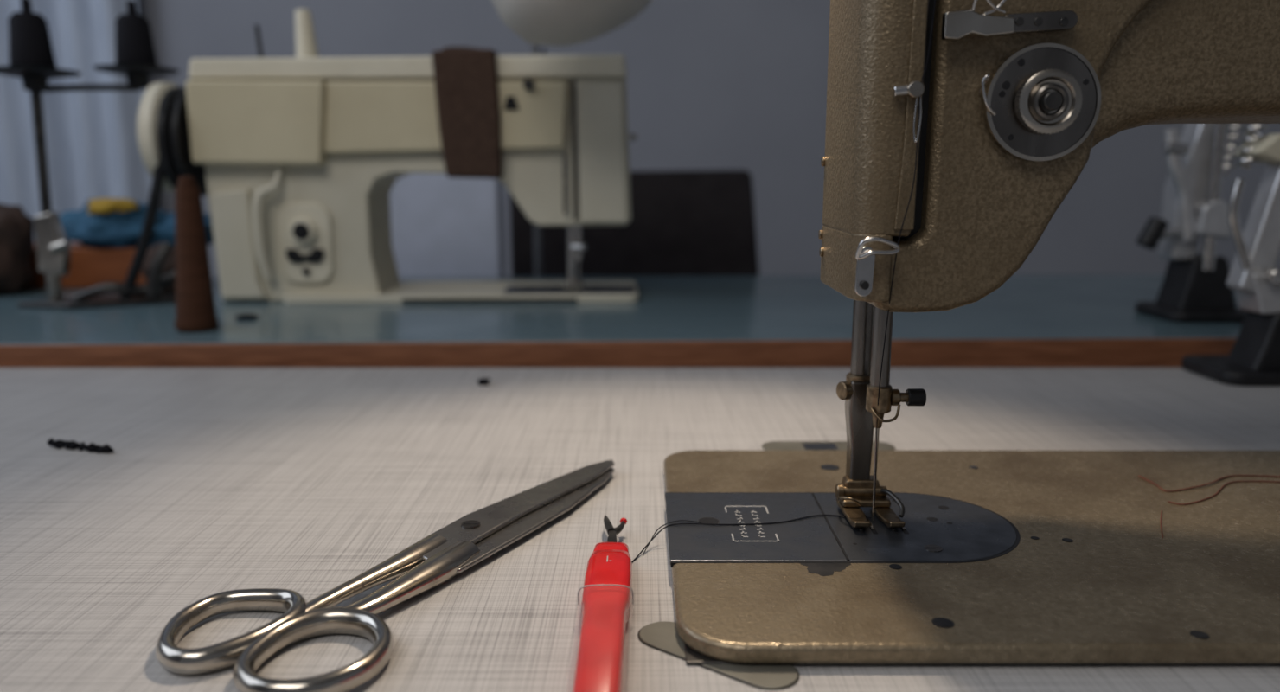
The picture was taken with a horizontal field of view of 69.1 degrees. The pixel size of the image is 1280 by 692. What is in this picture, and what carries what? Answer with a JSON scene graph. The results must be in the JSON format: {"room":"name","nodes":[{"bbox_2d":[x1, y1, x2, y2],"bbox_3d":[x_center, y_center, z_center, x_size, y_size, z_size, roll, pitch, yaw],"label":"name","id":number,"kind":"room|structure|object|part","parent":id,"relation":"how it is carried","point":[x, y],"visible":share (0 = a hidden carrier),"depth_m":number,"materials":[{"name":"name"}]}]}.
{"room":"sewing workshop","nodes":[
{"label":"sewing workshop","id":0,"kind":"room"},
{"bbox_2d":[136,0,1279,277],"bbox_3d":[0.300,-0.738,1.816,4.000,2.550,0.040,0,11,0],"label":"wall","id":1,"kind":"structure","parent":0,"point":[712,85],"depth_m":1.84,"materials":[{"name":"white paint"}]},
{"bbox_2d":[0,0,152,242],"bbox_3d":[-1.228,-0.698,1.741,0.545,2.400,0.047,0,11,0],"label":"window curtain","id":2,"kind":"object","parent":1,"relation":"hanging from","point":[93,152],"visible":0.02,"depth_m":1.79,"materials":[{"name":"white fabric"}]},
{"bbox_3d":[0.300,0.843,0.320,4.000,0.010,3.520,0,11,0],"label":"floor","id":3,"kind":"structure","parent":0,"visible":0},
{"bbox_2d":[389,172,505,276],"bbox_3d":[-0.332,0.155,1.544,0.297,0.895,0.420,0,11,0],"label":"chair","id":4,"kind":"object","parent":3,"relation":"on","point":[442,225],"visible":0.02,"depth_m":1.27,"materials":[{"name":"fabric"}]},
{"bbox_2d":[491,0,652,276],"bbox_3d":[-0.054,0.055,0.924,0.141,1.318,0.446,0,11,-2],"label":"desk lamp","id":5,"kind":"object","parent":3,"relation":"on","point":[551,22],"visible":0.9,"depth_m":0.69,"materials":[{"name":"metal"}]},
{"bbox_3d":[-0.097,0.049,0.956,0.034,1.318,0.379,-2,11,-11],"label":"lamp arm","id":6,"kind":"part","parent":5,"relation":"part of","materials":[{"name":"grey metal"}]},
{"bbox_3d":[-0.048,-0.281,0.708,0.141,0.098,0.144,0,11,0],"label":"lamp shade","id":7,"kind":"part","parent":5,"relation":"part of","materials":[{"name":"white metal"}]},
{"bbox_2d":[0,274,1241,367],"bbox_3d":[0.083,0.332,0.947,1.780,0.764,0.425,0,11,-2],"label":"work table","id":8,"kind":"object","parent":3,"relation":"on","point":[1058,320],"visible":0.63,"depth_m":0.70,"materials":[{"name":"laminate"}]},
{"bbox_2d":[0,203,35,294],"bbox_3d":[-0.649,-0.100,0.917,0.092,0.097,0.077,3,11,16],"label":"bag","id":9,"kind":"object","parent":8,"relation":"on","point":[16,227],"visible":1,"depth_m":0.91,"materials":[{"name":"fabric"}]},
{"bbox_2d":[23,242,150,287],"bbox_3d":[-0.620,-0.088,1.001,0.220,0.042,0.080,0,11,0],"label":"box","id":10,"kind":"object","parent":8,"relation":"on","point":[89,266],"visible":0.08,"depth_m":0.96,"materials":[{"name":"orange cardboard"}]},
{"bbox_2d":[58,198,172,248],"bbox_3d":[-0.553,-0.131,0.983,0.122,0.050,0.085,0,11,0],"label":"cloth","id":11,"kind":"object","parent":10,"relation":"on","point":[117,229],"visible":0.7,"depth_m":0.95,"materials":[{"name":"blue fabric"}]},
{"bbox_2d":[87,198,139,214],"bbox_3d":[-0.546,-0.146,0.967,0.053,0.017,0.051,-4,11,-22],"label":"cloth","id":12,"kind":"object","parent":11,"relation":"on","point":[105,206],"visible":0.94,"depth_m":0.95,"materials":[{"name":"yellow fabric"}]},
{"bbox_2d":[148,211,214,248],"bbox_3d":[-0.495,-0.126,0.996,0.105,0.039,0.075,0,11,0],"label":"cloth","id":13,"kind":"object","parent":10,"relation":"on","point":[165,232],"visible":0.22,"depth_m":0.97,"materials":[{"name":"blue fabric"}]},
{"bbox_2d":[0,0,179,309],"bbox_3d":[-0.496,-0.177,0.848,0.153,0.274,0.103,-6,12,-29],"label":"stand","id":14,"kind":"object","parent":8,"relation":"on","point":[32,60],"visible":0.98,"depth_m":0.83,"materials":[{"name":"black paint"}]},
{"bbox_2d":[0,65,81,92],"bbox_3d":[-0.528,-0.231,0.811,0.072,0.019,0.072,0,11,0],"label":"tray","id":15,"kind":"object","parent":14,"relation":"on","point":[35,79],"depth_m":0.80,"materials":[{"name":"black paint"}]},
{"bbox_3d":[-0.517,-0.089,0.830,0.017,0.013,0.009,0,11,0],"label":"clamp knob","id":16,"kind":"part","parent":14,"relation":"part of","materials":[{"name":"silver metal"}]},
{"bbox_3d":[-0.498,-0.233,0.841,0.006,0.012,0.085,10,15,44],"label":"tray arm","id":17,"kind":"part","parent":14,"relation":"part of","materials":[{"name":"metal"}]},
{"bbox_2d":[92,64,179,89],"bbox_3d":[-0.469,-0.250,0.869,0.072,0.019,0.072,0,11,0],"label":"tray","id":18,"kind":"object","parent":14,"relation":"on","point":[137,75],"depth_m":0.85,"materials":[{"name":"black paint"}]},
{"bbox_3d":[-0.439,-0.069,0.848,0.026,0.052,0.011,-5,12,-26],"label":"lever","id":19,"kind":"part","parent":14,"relation":"part of","materials":[{"name":"metal"}]},
{"bbox_2d":[140,241,175,294],"bbox_3d":[-0.473,-0.080,0.934,0.049,0.051,0.055,0,11,0],"label":"bag","id":20,"kind":"object","parent":8,"relation":"on","point":[169,263],"visible":0.33,"depth_m":0.91,"materials":[{"name":"fabric"}]},
{"bbox_2d":[173,175,218,332],"bbox_3d":[-0.339,-0.069,0.701,0.031,0.116,0.031,0,11,0],"label":"thread cone","id":21,"kind":"object","parent":8,"relation":"on","point":[195,311],"visible":1,"depth_m":0.69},
{"bbox_2d":[233,313,259,319],"bbox_3d":[-0.323,-0.025,0.764,0.020,0.005,0.012,0,11,0],"label":"scrap","id":22,"kind":"object","parent":8,"relation":"on","point":[245,316],"visible":1,"depth_m":0.76,"materials":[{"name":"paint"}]},
{"bbox_2d":[119,9,638,303],"bbox_3d":[-0.240,-0.179,0.883,0.474,0.265,0.136,0,11,-2],"label":"sewing machine","id":23,"kind":"object","parent":8,"relation":"on","point":[298,160],"visible":1,"depth_m":0.84,"materials":[{"name":"metal"}]},
{"bbox_3d":[-0.338,-0.199,0.831,0.121,0.073,0.024,0,11,-2],"label":"panel","id":24,"kind":"part","parent":23,"relation":"part of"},
{"bbox_3d":[-0.336,-0.111,0.841,0.028,0.100,0.011,-2,11,-9],"label":"reverse lever","id":25,"kind":"part","parent":23,"relation":"part of","materials":[{"name":"beige plastic"}]},
{"bbox_3d":[-0.306,-0.104,0.845,0.023,0.023,0.009,0,11,-2],"label":"width knob","id":26,"kind":"part","parent":23,"relation":"part of","materials":[{"name":"beige plastic"}]},
{"bbox_3d":[-0.307,-0.094,0.854,0.048,0.073,0.006,0,11,-2],"label":"dial plate","id":27,"kind":"part","parent":23,"relation":"part of","materials":[{"name":"beige plastic"}]},
{"bbox_3d":[-0.307,-0.069,0.855,0.007,0.007,0.004,0,11,-2],"label":"knob","id":28,"kind":"part","parent":23,"relation":"part of","materials":[{"name":"grey metal"}]},
{"bbox_3d":[-0.174,-0.206,0.838,0.218,0.064,0.019,0,11,-2],"label":"panel","id":29,"kind":"part","parent":23,"relation":"part of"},
{"bbox_3d":[-0.069,-0.148,0.847,0.004,0.055,0.004,0,11,-2],"label":"take lever","id":30,"kind":"part","parent":23,"relation":"part of","materials":[{"name":"silver metal"}]},
{"bbox_3d":[-0.067,-0.055,0.899,0.125,0.001,0.060,0,11,-2],"label":"needle plate","id":31,"kind":"part","parent":23,"relation":"part of","materials":[{"name":"metal"}]},
{"bbox_3d":[-0.058,-0.094,0.882,0.013,0.008,0.008,6,12,30],"label":"clamp knob","id":32,"kind":"part","parent":23,"relation":"part of","materials":[{"name":"silver metal"}]},
{"bbox_3d":[-0.035,-0.177,0.849,0.046,0.128,0.009,0,11,-2],"label":"door","id":33,"kind":"part","parent":23,"relation":"part of","materials":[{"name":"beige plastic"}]},
{"bbox_2d":[1134,123,1248,323],"bbox_3d":[0.447,-0.108,0.758,0.095,0.172,0.070,0,11,0],"label":"press","id":34,"kind":"object","parent":8,"relation":"on","point":[1193,289],"visible":0.81,"depth_m":0.74,"materials":[{"name":"black paint"}]},
{"bbox_3d":[0.411,-0.090,0.746,0.023,0.027,0.015,0,11,0],"label":"black knob","id":35,"kind":"part","parent":34,"relation":"part of","materials":[{"name":"paint"}]},
{"bbox_3d":[0.427,-0.090,0.746,0.026,0.010,0.007,0,11,0],"label":"knob stem","id":36,"kind":"part","parent":34,"relation":"part of","materials":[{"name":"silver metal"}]},
{"bbox_3d":[0.429,-0.128,0.739,0.033,0.088,0.012,0,11,0],"label":"link arm","id":37,"kind":"part","parent":34,"relation":"part of","materials":[{"name":"silver metal"}]},
{"bbox_2d":[509,169,759,276],"bbox_3d":[0.004,0.170,1.486,0.348,0.886,0.420,0,11,0],"label":"leather chair","id":38,"kind":"object","parent":3,"relation":"on","point":[682,222],"visible":0.11,"depth_m":1.21,"materials":[{"name":"black leather"}]},
{"bbox_2d":[0,367,1279,691],"bbox_3d":[0.000,0.452,0.343,1.900,0.750,0.748,0,11,0],"label":"table","id":39,"kind":"object","parent":3,"relation":"on","point":[304,481],"visible":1,"depth_m":0.41,"materials":[{"name":"fabric"}]},
{"bbox_2d":[46,438,114,453],"bbox_3d":[-0.271,0.049,0.450,0.039,0.004,0.005,3,11,17],"label":"scrap","id":40,"kind":"object","parent":39,"relation":"on","point":[58,444],"visible":1,"depth_m":0.45,"materials":[{"name":"black fabric"}]},
{"bbox_2d":[155,460,614,691],"bbox_3d":[-0.076,0.069,0.331,0.072,0.009,0.204,4,11,19],"label":"scissors","id":41,"kind":"object","parent":39,"relation":"on","point":[436,559],"visible":1,"depth_m":0.28,"materials":[{"name":"metal"}]},
{"bbox_3d":[-0.088,0.076,0.291,0.011,0.008,0.078,5,12,26],"label":"arm","id":42,"kind":"part","parent":41,"relation":"part of","materials":[{"name":"silver metal"}]},
{"bbox_3d":[-0.073,0.076,0.294,0.013,0.009,0.063,5,12,27],"label":"arm","id":43,"kind":"part","parent":41,"relation":"part of","materials":[{"name":"silver metal"}]},
{"bbox_3d":[-0.046,0.061,0.364,0.020,0.002,0.124,6,12,28],"label":"blade","id":44,"kind":"part","parent":41,"relation":"part of","materials":[{"name":"metal"}]},
{"bbox_3d":[-0.042,0.065,0.358,0.021,0.002,0.126,6,12,28],"label":"blade","id":45,"kind":"part","parent":41,"relation":"part of","materials":[{"name":"metal"}]},
{"bbox_2d":[477,377,490,385],"bbox_3d":[-0.099,0.022,0.590,0.008,0.004,0.009,0,11,0],"label":"scrap","id":46,"kind":"object","parent":39,"relation":"on","point":[482,381],"visible":1,"depth_m":0.59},
{"bbox_2d":[572,515,633,691],"bbox_3d":[-0.010,0.078,0.268,0.017,0.012,0.163,0,11,0],"label":"seam ripper","id":47,"kind":"object","parent":39,"relation":"on","point":[607,587],"visible":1,"depth_m":0.26,"materials":[{"name":"red plastic"}]},
{"bbox_3d":[-0.010,0.068,0.323,0.004,0.001,0.022,0,11,0],"label":"stem","id":48,"kind":"part","parent":47,"relation":"part of","materials":[{"name":"metal"}]},
{"bbox_2d":[642,519,700,555],"bbox_3d":[0.010,0.068,0.334,0.024,0.008,0.007,-6,12,-29],"label":"thread","id":49,"kind":"object","parent":39,"relation":"on","point":[678,520],"visible":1,"depth_m":0.34},
{"bbox_2d":[631,514,870,562],"bbox_3d":[0.038,0.067,0.334,0.090,0.010,0.015,-3,11,-13],"label":"thread","id":50,"kind":"object","parent":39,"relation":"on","point":[650,540],"visible":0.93,"depth_m":0.33},
{"bbox_2d":[637,0,1279,691],"bbox_3d":[0.240,-0.205,0.325,0.527,0.548,0.275,0,11,0],"label":"sewing machine","id":51,"kind":"object","parent":39,"relation":"on","point":[957,131],"visible":1,"depth_m":0.28,"materials":[{"name":"metal"}]},
{"bbox_3d":[0.039,0.065,0.337,0.058,0.002,0.066,0,11,0],"label":"slide plate","id":52,"kind":"part","parent":51,"relation":"part of","materials":[{"name":"metal"}]},
{"bbox_3d":[0.068,-0.023,0.283,0.006,0.015,0.001,0,11,0],"label":"guide plate","id":53,"kind":"part","parent":51,"relation":"part of","materials":[{"name":"silver metal"}]},
{"bbox_3d":[0.101,0.065,0.337,0.065,0.001,0.066,0,11,0],"label":"needle plate","id":54,"kind":"part","parent":51,"relation":"part of","materials":[{"name":"metal"}]},
{"bbox_3d":[0.086,-0.094,0.280,0.003,0.114,0.001,0,11,0],"label":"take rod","id":55,"kind":"part","parent":51,"relation":"part of","materials":[{"name":"metal"}]},
{"bbox_3d":[0.117,-0.095,0.273,0.022,0.006,0.004,0,11,0],"label":"guide plate","id":56,"kind":"part","parent":51,"relation":"part of","materials":[{"name":"metal"}]},
{"bbox_3d":[0.120,-0.072,0.273,0.019,0.019,0.005,0,11,0],"label":"tension knob","id":57,"kind":"part","parent":51,"relation":"part of","materials":[{"name":"silver metal"}]},
{"bbox_3d":[0.120,-0.071,0.271,0.005,0.005,0.004,0,11,0],"label":"tension post","id":58,"kind":"part","parent":51,"relation":"part of","materials":[{"name":"metal"}]},
{"bbox_2d":[1159,510,1163,537],"bbox_3d":[0.189,0.064,0.337,0.001,0.001,0.030,6,12,28],"label":"thread","id":59,"kind":"object","parent":51,"relation":"on","point":[1161,510],"visible":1,"depth_m":0.33},
{"bbox_2d":[1138,474,1279,492],"bbox_3d":[0.254,0.056,0.380,0.091,0.001,0.020,0,11,0],"label":"thread","id":60,"kind":"object","parent":51,"relation":"on","point":[1141,476],"visible":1,"depth_m":0.38},
{"bbox_2d":[1168,480,1279,505],"bbox_3d":[0.236,0.058,0.373,0.070,0.001,0.012,-4,11,-22],"label":"thread","id":61,"kind":"object","parent":51,"relation":"on","point":[1225,484],"visible":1,"depth_m":0.37},
{"bbox_2d":[1180,123,1279,385],"bbox_3d":[0.409,-0.066,0.596,0.084,0.176,0.064,0,11,0],"label":"press","id":62,"kind":"object","parent":39,"relation":"on","point":[1253,359],"visible":0.84,"depth_m":0.58,"materials":[{"name":"black paint"}]},
{"bbox_3d":[0.379,-0.070,0.582,0.024,0.068,0.005,0,11,0],"label":"link rod","id":63,"kind":"part","parent":62,"relation":"part of","materials":[{"name":"silver metal"}]},
{"bbox_3d":[0.413,-0.122,0.577,0.074,0.018,0.024,0,11,0],"label":"lever handle","id":64,"kind":"part","parent":62,"relation":"part of","materials":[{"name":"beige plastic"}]}
]}

